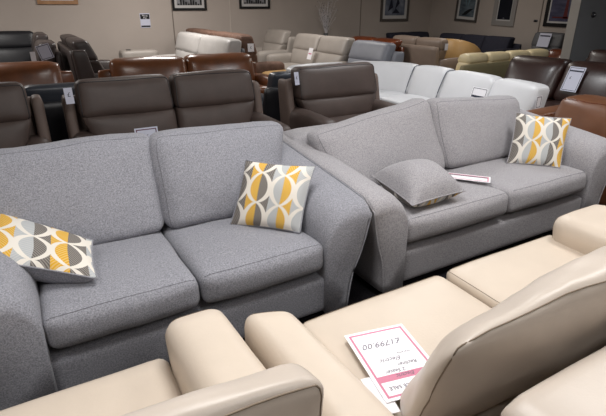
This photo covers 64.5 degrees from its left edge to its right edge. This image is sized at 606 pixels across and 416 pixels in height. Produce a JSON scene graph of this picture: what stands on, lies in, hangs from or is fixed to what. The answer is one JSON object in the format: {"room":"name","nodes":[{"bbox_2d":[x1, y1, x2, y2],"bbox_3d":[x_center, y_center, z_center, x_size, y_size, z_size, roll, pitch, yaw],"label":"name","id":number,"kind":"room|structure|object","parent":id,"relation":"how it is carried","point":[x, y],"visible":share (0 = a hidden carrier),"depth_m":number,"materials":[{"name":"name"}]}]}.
{"room":"store","nodes":[
{"label":"store","id":0,"kind":"room"},
{"bbox_2d":[0,0,431,59],"bbox_3d":[-2.403,-4.607,11.365,14.500,2.800,0.100,-13,26,-27],"label":"wall","id":1,"kind":"structure","parent":0,"point":[110,27],"depth_m":11.14,"materials":[{"name":"paint"}]},
{"bbox_2d":[37,0,77,3],"bbox_3d":[-5.009,-4.402,9.730,0.760,0.500,0.035,-13,26,-27],"label":"framed picture","id":2,"kind":"object","parent":1,"relation":"attached to","point":[38,1],"visible":1,"depth_m":9.80,"materials":[{"name":"brown wood"}]},
{"bbox_2d":[139,13,150,27],"bbox_3d":[-3.535,-4.202,10.756,0.220,0.300,0.009,-13,26,-27],"label":"notice","id":3,"kind":"object","parent":1,"relation":"attached to","point":[144,17],"visible":1,"depth_m":10.75,"materials":[{"name":"white"}]},
{"bbox_2d":[171,0,175,49],"bbox_3d":[-2.991,-4.505,10.972,0.024,2.680,0.006,-13,26,-27],"label":"trim","id":4,"kind":"structure","parent":1,"relation":"attached to","point":[171,0],"depth_m":11.08,"materials":[{"name":"brown"}]},
{"bbox_2d":[172,0,206,9],"bbox_3d":[-2.623,-4.825,11.047,0.810,0.510,0.035,-13,26,-27],"label":"framed picture","id":5,"kind":"object","parent":1,"relation":"attached to","point":[176,4],"visible":1,"depth_m":11.10,"materials":[{"name":"black paint"}]},
{"bbox_2d":[176,0,199,4],"bbox_3d":[-2.625,-4.826,11.050,0.590,0.290,0.003,-13,26,-27],"label":"print","id":6,"kind":"object","parent":5,"relation":"attached to","point":[178,2],"depth_m":11.07},
{"bbox_2d":[229,0,231,31],"bbox_3d":[-1.770,-4.781,11.621,0.024,2.680,0.006,-13,26,-27],"label":"trim","id":7,"kind":"structure","parent":1,"relation":"attached to","point":[229,0],"depth_m":11.67,"materials":[{"name":"beige"}]},
{"bbox_2d":[239,0,269,8],"bbox_3d":[-1.190,-5.171,11.799,0.820,0.500,0.035,-13,26,-27],"label":"framed picture","id":8,"kind":"object","parent":1,"relation":"attached to","point":[243,4],"visible":1,"depth_m":11.85,"materials":[{"name":"black paint"}]},
{"bbox_2d":[243,0,263,3],"bbox_3d":[-1.192,-5.173,11.802,0.600,0.280,0.003,-13,26,-27],"label":"print","id":9,"kind":"object","parent":8,"relation":"attached to","point":[244,1],"depth_m":11.82},
{"bbox_2d":[380,0,409,21],"bbox_3d":[2.677,-5.878,13.924,1.050,0.860,0.035,-13,26,-27],"label":"framed picture","id":10,"kind":"object","parent":1,"relation":"attached to","point":[390,10],"visible":1,"depth_m":13.97,"materials":[{"name":"grey metal"}]},
{"bbox_2d":[385,0,404,15],"bbox_3d":[2.675,-5.879,13.927,0.730,0.540,0.003,-13,26,-27],"label":"print","id":11,"kind":"object","parent":10,"relation":"attached to","point":[392,7],"depth_m":13.95},
{"bbox_2d":[170,204,601,365],"bbox_3d":[1.215,-0.824,6.164,14.700,0.100,14.570,-13,26,-27],"label":"floor","id":12,"kind":"structure","parent":0,"point":[360,290],"depth_m":3.01,"materials":[{"name":"grey carpet"}]},
{"bbox_2d":[0,30,33,62],"bbox_3d":[-5.996,-2.716,9.046,2.421,1.131,1.012,-13,26,-27],"label":"leather sofa","id":13,"kind":"object","parent":12,"relation":"on","point":[15,45],"visible":0.23,"depth_m":9.31,"materials":[{"name":"black leather"}]},
{"bbox_2d":[0,82,51,147],"bbox_3d":[-2.853,-0.306,3.500,1.880,1.028,1.010,-13,26,-27],"label":"recliner sofa","id":14,"kind":"object","parent":12,"relation":"on","point":[23,120],"visible":0.46,"depth_m":3.86,"materials":[{"name":"brown leather"}]},
{"bbox_2d":[0,61,73,85],"bbox_3d":[-3.936,-1.310,6.026,2.227,0.902,0.961,-13,26,-27],"label":"leather sofa","id":15,"kind":"object","parent":12,"relation":"on","point":[38,72],"visible":0.11,"depth_m":6.28,"materials":[{"name":"brown leather"}]},
{"bbox_2d":[32,32,55,51],"bbox_3d":[-4.881,-2.510,8.540,0.962,1.148,0.920,-13,26,-27],"label":"recliner chair","id":16,"kind":"object","parent":12,"relation":"on","point":[36,36],"visible":0.15,"depth_m":8.18,"materials":[{"name":"leather"}]},
{"bbox_2d":[33,40,62,70],"bbox_3d":[-4.399,-2.131,7.750,0.962,1.067,0.971,-13,26,-27],"label":"recliner chair","id":17,"kind":"object","parent":12,"relation":"on","point":[57,58],"visible":0.14,"depth_m":7.48,"materials":[{"name":"leather"}]},
{"bbox_2d":[30,52,36,61],"bbox_3d":[-4.086,-2.265,7.281,0.070,0.200,0.002,-13,26,-27],"label":"price label","id":18,"kind":"object","parent":17,"relation":"attached to","point":[32,54],"visible":0.64,"depth_m":7.27,"materials":[{"name":"white"}]},
{"bbox_2d":[35,43,53,60],"bbox_3d":[-3.938,-2.381,7.325,0.238,0.260,0.002,-13,26,-27],"label":"price label","id":19,"kind":"object","parent":17,"relation":"attached to","point":[44,51],"visible":0.97,"depth_m":7.32,"materials":[{"name":"white"}]},
{"bbox_2d":[24,81,75,141],"bbox_3d":[-2.833,-0.855,4.968,2.118,0.892,0.961,-13,26,-27],"label":"recliner sofa","id":20,"kind":"object","parent":12,"relation":"on","point":[51,94],"visible":0.06,"depth_m":4.64,"materials":[{"name":"black leather"}]},
{"bbox_2d":[57,34,110,80],"bbox_3d":[-3.606,-2.421,8.377,0.962,1.110,2.220,-13,26,-27],"label":"recliner sofa","id":21,"kind":"object","parent":12,"relation":"on","point":[78,56],"visible":0.48,"depth_m":7.36,"materials":[{"name":"leather"}]},
{"bbox_2d":[119,49,158,57],"bbox_3d":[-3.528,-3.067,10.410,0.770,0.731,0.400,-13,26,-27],"label":"sofa","id":22,"kind":"object","parent":12,"relation":"on","point":[128,53],"visible":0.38,"depth_m":10.14,"materials":[{"name":"leather"}]},
{"bbox_2d":[0,308,322,415],"bbox_3d":[-0.805,0.817,0.923,1.843,0.974,1.214,-13,26,-27],"label":"leather sofa","id":23,"kind":"object","parent":12,"relation":"on","point":[212,371],"visible":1,"depth_m":1.47,"materials":[{"name":"beige"}]},
{"bbox_2d":[0,359,182,415],"bbox_3d":[-0.556,0.816,1.258,0.668,0.196,0.929,-13,26,-27],"label":"seat cushion","id":24,"kind":"object","parent":23,"relation":"on","point":[131,390],"depth_m":1.54,"materials":[{"name":"beige leather"}]},
{"bbox_2d":[127,362,322,415],"bbox_3d":[-0.355,0.592,0.904,0.803,0.544,0.320,-13,26,-27],"label":"cushion","id":25,"kind":"object","parent":23,"relation":"on","point":[287,388],"depth_m":0.86,"materials":[{"name":"beige leather"}]},
{"bbox_2d":[61,69,290,139],"bbox_3d":[-1.108,-0.692,4.431,1.860,1.011,1.009,-13,26,-27],"label":"recliner sofa","id":26,"kind":"object","parent":12,"relation":"on","point":[105,106],"visible":0.58,"depth_m":4.39,"materials":[{"name":"brown leather"}]},
{"bbox_2d":[63,88,74,103],"bbox_3d":[-1.931,-0.925,3.960,0.065,0.128,0.027,-16,28,-33],"label":"price label","id":27,"kind":"object","parent":26,"relation":"attached to","point":[68,93],"visible":1,"depth_m":3.96,"materials":[{"name":"white"}]},
{"bbox_2d":[134,126,157,137],"bbox_3d":[-1.297,-0.582,4.008,0.190,0.175,0.045,-13,26,-27],"label":"price card","id":28,"kind":"object","parent":26,"relation":"on","point":[147,131],"visible":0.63,"depth_m":4.00,"materials":[{"name":"white"}]},
{"bbox_2d":[98,52,268,93],"bbox_3d":[-1.635,-1.783,7.142,2.584,0.902,0.961,-13,26,-27],"label":"leather sofa","id":29,"kind":"object","parent":12,"relation":"on","point":[167,65],"visible":0.26,"depth_m":7.12,"materials":[{"name":"brown leather"}]},
{"bbox_2d":[0,121,371,409],"bbox_3d":[-0.738,0.116,2.601,1.877,0.954,1.187,-13,26,-27],"label":"fabric sofa","id":30,"kind":"object","parent":12,"relation":"on","point":[157,210],"visible":0.8,"depth_m":2.38,"materials":[{"name":"grey"}]},
{"bbox_2d":[0,214,97,283],"bbox_3d":[-1.182,0.185,2.178,0.570,0.249,0.408,-3,23,-7],"label":"cushion","id":31,"kind":"object","parent":30,"relation":"on","point":[50,255],"visible":0.94,"depth_m":2.07,"materials":[{"name":"multicoloured fabric"}]},
{"bbox_2d":[0,133,163,245],"bbox_3d":[-1.198,-0.076,2.492,0.901,0.500,0.433,-13,26,-27],"label":"cushion","id":32,"kind":"object","parent":30,"relation":"on","point":[107,190],"depth_m":2.43,"materials":[{"name":"grey fabric"}]},
{"bbox_2d":[38,230,198,348],"bbox_3d":[-0.933,0.323,2.344,0.640,0.208,0.832,-13,26,-27],"label":"seat cushion","id":33,"kind":"object","parent":30,"relation":"on","point":[145,277],"depth_m":2.07,"materials":[{"name":"grey fabric"}]},
{"bbox_2d":[148,121,282,227],"bbox_3d":[-0.462,-0.227,2.845,0.842,0.513,0.418,-13,26,-27],"label":"cushion","id":34,"kind":"object","parent":30,"relation":"on","point":[196,173],"depth_m":2.66,"materials":[{"name":"grey fabric"}]},
{"bbox_2d":[160,217,323,303],"bbox_3d":[-0.363,0.194,2.648,0.677,0.207,0.831,-13,26,-27],"label":"seat cushion","id":35,"kind":"object","parent":30,"relation":"on","point":[226,262],"depth_m":2.39,"materials":[{"name":"grey fabric"}]},
{"bbox_2d":[230,160,315,232],"bbox_3d":[-0.168,-0.066,2.601,0.444,0.326,0.200,5,24,12],"label":"cushion","id":36,"kind":"object","parent":30,"relation":"on","point":[271,195],"visible":1,"depth_m":2.55,"materials":[{"name":"multicoloured fabric"}]},
{"bbox_2d":[151,32,244,57],"bbox_3d":[-2.108,-2.740,9.180,0.960,1.070,3.023,-13,26,-27],"label":"recliner sofa","id":37,"kind":"object","parent":12,"relation":"on","point":[187,43],"visible":0.27,"depth_m":8.90,"materials":[{"name":"leather"}]},
{"bbox_2d":[186,28,284,73],"bbox_3d":[-1.532,-3.158,10.115,0.961,1.110,3.320,-13,26,-27],"label":"recliner sofa","id":38,"kind":"object","parent":12,"relation":"on","point":[245,39],"visible":0.23,"depth_m":8.83,"materials":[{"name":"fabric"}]},
{"bbox_2d":[247,43,253,51],"bbox_3d":[-0.926,-2.849,8.529,0.120,0.140,0.016,-13,26,-27],"label":"price label","id":39,"kind":"object","parent":38,"relation":"attached to","point":[250,46],"visible":1,"depth_m":8.53,"materials":[{"name":"white"}]},
{"bbox_2d":[262,70,285,74],"bbox_3d":[-0.324,-2.190,8.589,0.700,0.519,0.500,-13,26,-27],"label":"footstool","id":40,"kind":"object","parent":12,"relation":"on","point":[265,72],"visible":0.06,"depth_m":8.44,"materials":[{"name":"leather"}]},
{"bbox_2d":[256,29,295,61],"bbox_3d":[-0.824,-3.593,11.192,1.012,1.068,1.170,-13,26,-27],"label":"recliner chair","id":41,"kind":"object","parent":12,"relation":"on","point":[276,41],"visible":0.5,"depth_m":10.82,"materials":[{"name":"leather"}]},
{"bbox_2d":[261,71,290,120],"bbox_3d":[-0.124,-1.300,6.044,1.157,0.870,0.629,-13,26,-27],"label":"recliner chair","id":42,"kind":"object","parent":12,"relation":"on","point":[270,98],"visible":0.12,"depth_m":5.58,"materials":[{"name":"black leather"}]},
{"bbox_2d":[267,33,354,69],"bbox_3d":[0.150,-2.897,9.590,1.011,1.039,2.170,-13,26,-27],"label":"recliner sofa","id":43,"kind":"object","parent":12,"relation":"on","point":[326,48],"visible":0.43,"depth_m":9.55,"materials":[{"name":"leather"}]},
{"bbox_2d":[307,48,313,59],"bbox_3d":[0.138,-3.029,9.425,0.065,0.211,0.160,-12,26,-26],"label":"price label","id":44,"kind":"object","parent":43,"relation":"attached to","point":[310,51],"visible":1,"depth_m":9.42,"materials":[{"name":"white"}]},
{"bbox_2d":[317,0,337,35],"bbox_3d":[0.629,-4.596,12.715,0.625,1.724,0.532,-13,26,-27],"label":"arrangement","id":45,"kind":"object","parent":12,"relation":"on","point":[325,24],"visible":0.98,"depth_m":12.52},
{"bbox_2d":[278,62,394,128],"bbox_3d":[0.489,-1.032,5.248,1.240,1.000,1.013,-13,26,-27],"label":"recliner chair","id":46,"kind":"object","parent":12,"relation":"on","point":[330,93],"visible":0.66,"depth_m":5.20,"materials":[{"name":"brown leather"}]},
{"bbox_2d":[294,72,299,84],"bbox_3d":[-0.064,-1.336,4.955,0.055,0.128,0.027,-16,28,-33],"label":"price label","id":47,"kind":"object","parent":46,"relation":"attached to","point":[296,75],"visible":1,"depth_m":4.96,"materials":[{"name":"white"}]},
{"bbox_2d":[348,40,403,61],"bbox_3d":[0.946,-2.299,8.197,1.008,1.027,1.220,-13,26,-27],"label":"recliner chair","id":48,"kind":"object","parent":12,"relation":"on","point":[361,50],"visible":0.32,"depth_m":7.96,"materials":[{"name":"grey leather"}]},
{"bbox_2d":[352,36,403,51],"bbox_3d":[1.262,-3.088,10.142,0.962,0.959,1.619,-13,26,-27],"label":"recliner sofa","id":49,"kind":"object","parent":12,"relation":"on","point":[397,42],"visible":0.09,"depth_m":9.71,"materials":[{"name":"red leather"}]},
{"bbox_2d":[386,31,429,38],"bbox_3d":[3.196,-4.614,13.864,1.918,0.860,0.960,-13,26,-27],"label":"fabric sofa","id":50,"kind":"object","parent":12,"relation":"on","point":[420,34],"visible":0.05,"depth_m":13.89,"materials":[{"name":"black fabric"}]},
{"bbox_2d":[286,61,549,110],"bbox_3d":[1.258,-1.298,6.068,1.792,0.809,3.011,-13,26,-27],"label":"sofa","id":51,"kind":"object","parent":12,"relation":"on","point":[399,82],"visible":0.39,"depth_m":6.27,"materials":[{"name":"white leather"}]},
{"bbox_2d":[470,86,487,96],"bbox_3d":[2.008,-1.280,5.507,0.056,0.193,0.220,-12,26,-26],"label":"price label","id":52,"kind":"object","parent":51,"relation":"attached to","point":[476,91],"visible":0.48,"depth_m":5.51,"materials":[{"name":"white"}]},
{"bbox_2d":[535,95,542,108],"bbox_3d":[2.446,-1.098,4.980,0.090,0.130,0.002,-13,26,-27],"label":"price label","id":53,"kind":"object","parent":51,"relation":"attached to","point":[539,98],"visible":0.97,"depth_m":4.98,"materials":[{"name":"white"}]},
{"bbox_2d":[245,205,605,415],"bbox_3d":[0.999,0.461,1.760,2.132,0.976,1.267,-13,26,-27],"label":"leather sofa","id":54,"kind":"object","parent":12,"relation":"on","point":[519,330],"visible":0.94,"depth_m":1.34,"materials":[{"name":"beige"}]},
{"bbox_2d":[361,377,400,413],"bbox_3d":[0.242,0.587,1.508,0.060,0.002,0.160,-7,24,-16],"label":"slip","id":55,"kind":"object","parent":54,"relation":"on","point":[393,408],"visible":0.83,"depth_m":1.50,"materials":[{"name":"white"}]},
{"bbox_2d":[344,324,429,402],"bbox_3d":[0.317,0.520,1.653,0.237,0.003,0.340,-7,24,-16],"label":"price card","id":56,"kind":"object","parent":54,"relation":"on","point":[392,358],"visible":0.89,"depth_m":1.66,"materials":[{"name":"white"}]},
{"bbox_2d":[304,276,511,415],"bbox_3d":[0.532,0.607,1.750,0.768,0.193,0.911,-13,26,-27],"label":"seat cushion","id":57,"kind":"object","parent":54,"relation":"on","point":[430,308],"depth_m":1.92,"materials":[{"name":"beige leather"}]},
{"bbox_2d":[402,245,605,415],"bbox_3d":[0.660,0.361,1.431,0.866,0.532,0.342,-13,26,-27],"label":"cushion","id":58,"kind":"object","parent":54,"relation":"on","point":[506,350],"depth_m":1.22,"materials":[{"name":"beige leather"}]},
{"bbox_2d":[446,235,586,306],"bbox_3d":[1.219,0.444,2.101,0.794,0.216,0.889,-13,26,-27],"label":"seat cushion","id":59,"kind":"object","parent":54,"relation":"on","point":[493,278],"depth_m":2.23,"materials":[{"name":"beige leather"}]},
{"bbox_2d":[393,35,458,69],"bbox_3d":[2.572,-3.023,9.927,0.964,1.008,1.520,-13,26,-27],"label":"recliner sofa","id":60,"kind":"object","parent":12,"relation":"on","point":[418,50],"visible":0.44,"depth_m":9.32,"materials":[{"name":"leather"}]},
{"bbox_2d":[283,95,605,292],"bbox_3d":[1.082,-0.303,3.569,2.310,0.969,1.181,-13,26,-27],"label":"fabric sofa","id":61,"kind":"object","parent":12,"relation":"on","point":[460,135],"visible":0.78,"depth_m":3.25,"materials":[{"name":"grey"}]},
{"bbox_2d":[307,98,443,185],"bbox_3d":[0.539,-0.452,3.349,1.035,0.523,0.413,-13,26,-27],"label":"cushion","id":62,"kind":"object","parent":61,"relation":"on","point":[372,141],"depth_m":3.25,"materials":[{"name":"grey fabric"}]},
{"bbox_2d":[370,160,465,206],"bbox_3d":[0.725,-0.164,2.991,0.424,0.248,0.480,-9,25,-21],"label":"cushion","id":63,"kind":"object","parent":61,"relation":"on","point":[416,183],"visible":0.99,"depth_m":2.87,"materials":[{"name":"grey fabric"}]},
{"bbox_2d":[380,179,507,242],"bbox_3d":[0.782,-0.065,3.262,0.889,0.212,0.822,-13,26,-27],"label":"seat cushion","id":64,"kind":"object","parent":61,"relation":"on","point":[480,206],"depth_m":2.96,"materials":[{"name":"grey fabric"}]},
{"bbox_2d":[451,173,490,182],"bbox_3d":[1.117,-0.213,3.307,0.330,0.003,0.120,8,24,19],"label":"price card","id":65,"kind":"object","parent":61,"relation":"on","point":[456,175],"visible":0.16,"depth_m":3.30,"materials":[{"name":"white"}]},
{"bbox_2d":[426,95,519,168],"bbox_3d":[1.374,-0.640,3.800,0.985,0.513,0.380,-13,26,-27],"label":"cushion","id":66,"kind":"object","parent":61,"relation":"on","point":[471,132],"depth_m":3.62,"materials":[{"name":"grey fabric"}]},
{"bbox_2d":[446,157,586,212],"bbox_3d":[1.541,-0.237,3.663,0.873,0.204,0.828,-13,26,-27],"label":"seat cushion","id":67,"kind":"object","parent":61,"relation":"on","point":[527,187],"depth_m":3.42,"materials":[{"name":"grey fabric"}]},
{"bbox_2d":[507,112,571,167],"bbox_3d":[1.794,-0.524,3.640,0.441,0.356,0.278,6,24,15],"label":"cushion","id":68,"kind":"object","parent":61,"relation":"on","point":[536,140],"visible":1,"depth_m":3.59,"materials":[{"name":"multicoloured fabric"}]},
{"bbox_2d":[444,38,481,58],"bbox_3d":[3.382,-3.215,10.479,0.880,0.930,0.960,-13,26,-27],"label":"tub chair","id":69,"kind":"object","parent":12,"relation":"on","point":[456,47],"visible":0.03,"depth_m":9.99,"materials":[{"name":"leather"}]},
{"bbox_2d":[439,33,521,52],"bbox_3d":[4.183,-4.005,12.402,0.963,0.882,2.721,-13,26,-27],"label":"fabric sofa","id":70,"kind":"object","parent":12,"relation":"on","point":[485,43],"visible":0.16,"depth_m":11.88,"materials":[{"name":"black fabric"}]},
{"bbox_2d":[455,49,548,77],"bbox_3d":[3.328,-2.379,8.586,2.520,0.870,0.961,-13,26,-27],"label":"leather sofa","id":71,"kind":"object","parent":12,"relation":"on","point":[496,63],"visible":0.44,"depth_m":7.92,"materials":[{"name":"green leather"}]},
{"bbox_2d":[531,32,564,50],"bbox_3d":[5.457,-3.516,11.086,0.958,1.010,0.820,-13,26,-27],"label":"recliner chair","id":72,"kind":"object","parent":12,"relation":"on","point":[557,39],"visible":0.25,"depth_m":10.88,"materials":[{"name":"leather"}]},
{"bbox_2d":[536,33,551,46],"bbox_3d":[5.515,-3.843,10.984,0.074,0.291,0.300,-12,26,-26],"label":"price label","id":73,"kind":"object","parent":72,"relation":"attached to","point":[544,38],"visible":1,"depth_m":10.98,"materials":[{"name":"white"}]},
{"bbox_2d":[503,55,605,106],"bbox_3d":[3.610,-1.143,5.578,1.035,0.946,3.629,-13,26,-27],"label":"leather sofa","id":74,"kind":"object","parent":12,"relation":"on","point":[550,71],"visible":0.21,"depth_m":6.26,"materials":[{"name":"brown leather"}]},
{"bbox_2d":[560,66,586,92],"bbox_3d":[3.352,-1.598,5.957,0.122,0.286,0.210,-12,26,-26],"label":"price label","id":75,"kind":"object","parent":74,"relation":"attached to","point":[574,76],"visible":1,"depth_m":5.95,"materials":[{"name":"white"}]},
{"bbox_2d":[549,49,561,57],"bbox_3d":[5.109,-2.890,9.943,0.858,0.750,0.819,-13,26,-27],"label":"recliner chair","id":76,"kind":"object","parent":12,"relation":"on","point":[553,52],"visible":0.04,"depth_m":9.88,"materials":[{"name":"red leather"}]},
{"bbox_2d":[527,94,605,205],"bbox_3d":[2.968,-0.422,3.992,1.120,0.858,2.084,-13,26,-27],"label":"leather sofa","id":77,"kind":"object","parent":12,"relation":"on","point":[587,112],"visible":0.26,"depth_m":4.13,"materials":[{"name":"brown leather"}]},
{"bbox_2d":[554,94,605,137],"bbox_3d":[2.611,-0.719,4.137,0.514,0.414,0.802,-13,26,-27],"label":"cushion","id":78,"kind":"object","parent":77,"relation":"on","point":[587,112],"depth_m":4.12,"materials":[{"name":"brown leather"}]},
{"bbox_2d":[585,49,605,62],"bbox_3d":[4.817,-1.808,7.148,0.960,0.942,2.017,-13,26,-27],"label":"leather sofa","id":79,"kind":"object","parent":12,"relation":"on","point":[598,55],"visible":0.05,"depth_m":7.57,"materials":[{"name":"brown leather"}]},
{"bbox_2d":[429,0,565,49],"bbox_3d":[7.537,-3.585,8.957,0.100,2.800,14.370,-13,26,-27],"label":"wall","id":80,"kind":"structure","parent":0,"point":[442,15],"depth_m":12.89,"materials":[{"name":"paint"}]},
{"bbox_2d":[454,0,479,22],"bbox_3d":[4.603,-5.645,13.453,0.035,0.819,0.834,-13,26,-27],"label":"framed picture","id":81,"kind":"object","parent":80,"relation":"attached to","point":[466,10],"visible":1,"depth_m":13.48,"materials":[{"name":"grey metal"}]},
{"bbox_2d":[459,0,475,16],"bbox_3d":[4.606,-5.646,13.455,0.003,0.525,0.540,-13,29,-27],"label":"print","id":82,"kind":"object","parent":81,"relation":"attached to","point":[467,8],"depth_m":13.46},
{"bbox_2d":[491,0,517,26],"bbox_3d":[5.240,-5.187,12.448,0.035,0.860,0.700,-13,28,-27],"label":"framed picture","id":83,"kind":"object","parent":80,"relation":"attached to","point":[504,11],"visible":1,"depth_m":12.49,"materials":[{"name":"grey"}]},
{"bbox_2d":[497,0,512,19],"bbox_3d":[5.243,-5.188,12.450,0.003,0.560,0.400,-13,28,-27],"label":"print","id":84,"kind":"object","parent":83,"relation":"attached to","point":[504,7],"depth_m":12.47},
{"bbox_2d":[537,0,543,31],"bbox_3d":[5.786,-4.784,11.628,0.006,2.680,0.030,-13,26,-27],"label":"trim","id":85,"kind":"structure","parent":80,"relation":"attached to","point":[543,0],"depth_m":11.68,"materials":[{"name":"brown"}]},
{"bbox_2d":[543,0,571,26],"bbox_3d":[6.088,-4.626,11.089,0.035,0.840,1.030,-13,27,-27],"label":"framed picture","id":86,"kind":"object","parent":80,"relation":"attached to","point":[557,11],"visible":0.71,"depth_m":11.30,"materials":[{"name":"black paint"}]},
{"bbox_2d":[549,0,571,21],"bbox_3d":[6.092,-4.627,11.091,0.003,0.600,0.790,-13,27,-27],"label":"print","id":87,"kind":"object","parent":86,"relation":"attached to","point":[559,10],"depth_m":11.25},
{"bbox_2d":[570,0,605,61],"bbox_3d":[5.940,-3.728,9.294,2.300,2.800,0.160,-13,26,-27],"label":"wall partition","id":88,"kind":"structure","parent":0,"point":[590,33],"depth_m":9.01,"materials":[{"name":"grey paint"}]},
{"bbox_2d":[560,0,581,58],"bbox_3d":[4.938,-3.502,8.761,0.015,2.800,0.180,-13,26,-27],"label":"trim","id":89,"kind":"structure","parent":88,"relation":"attached to","point":[575,4],"depth_m":8.84,"materials":[{"name":"grey"}]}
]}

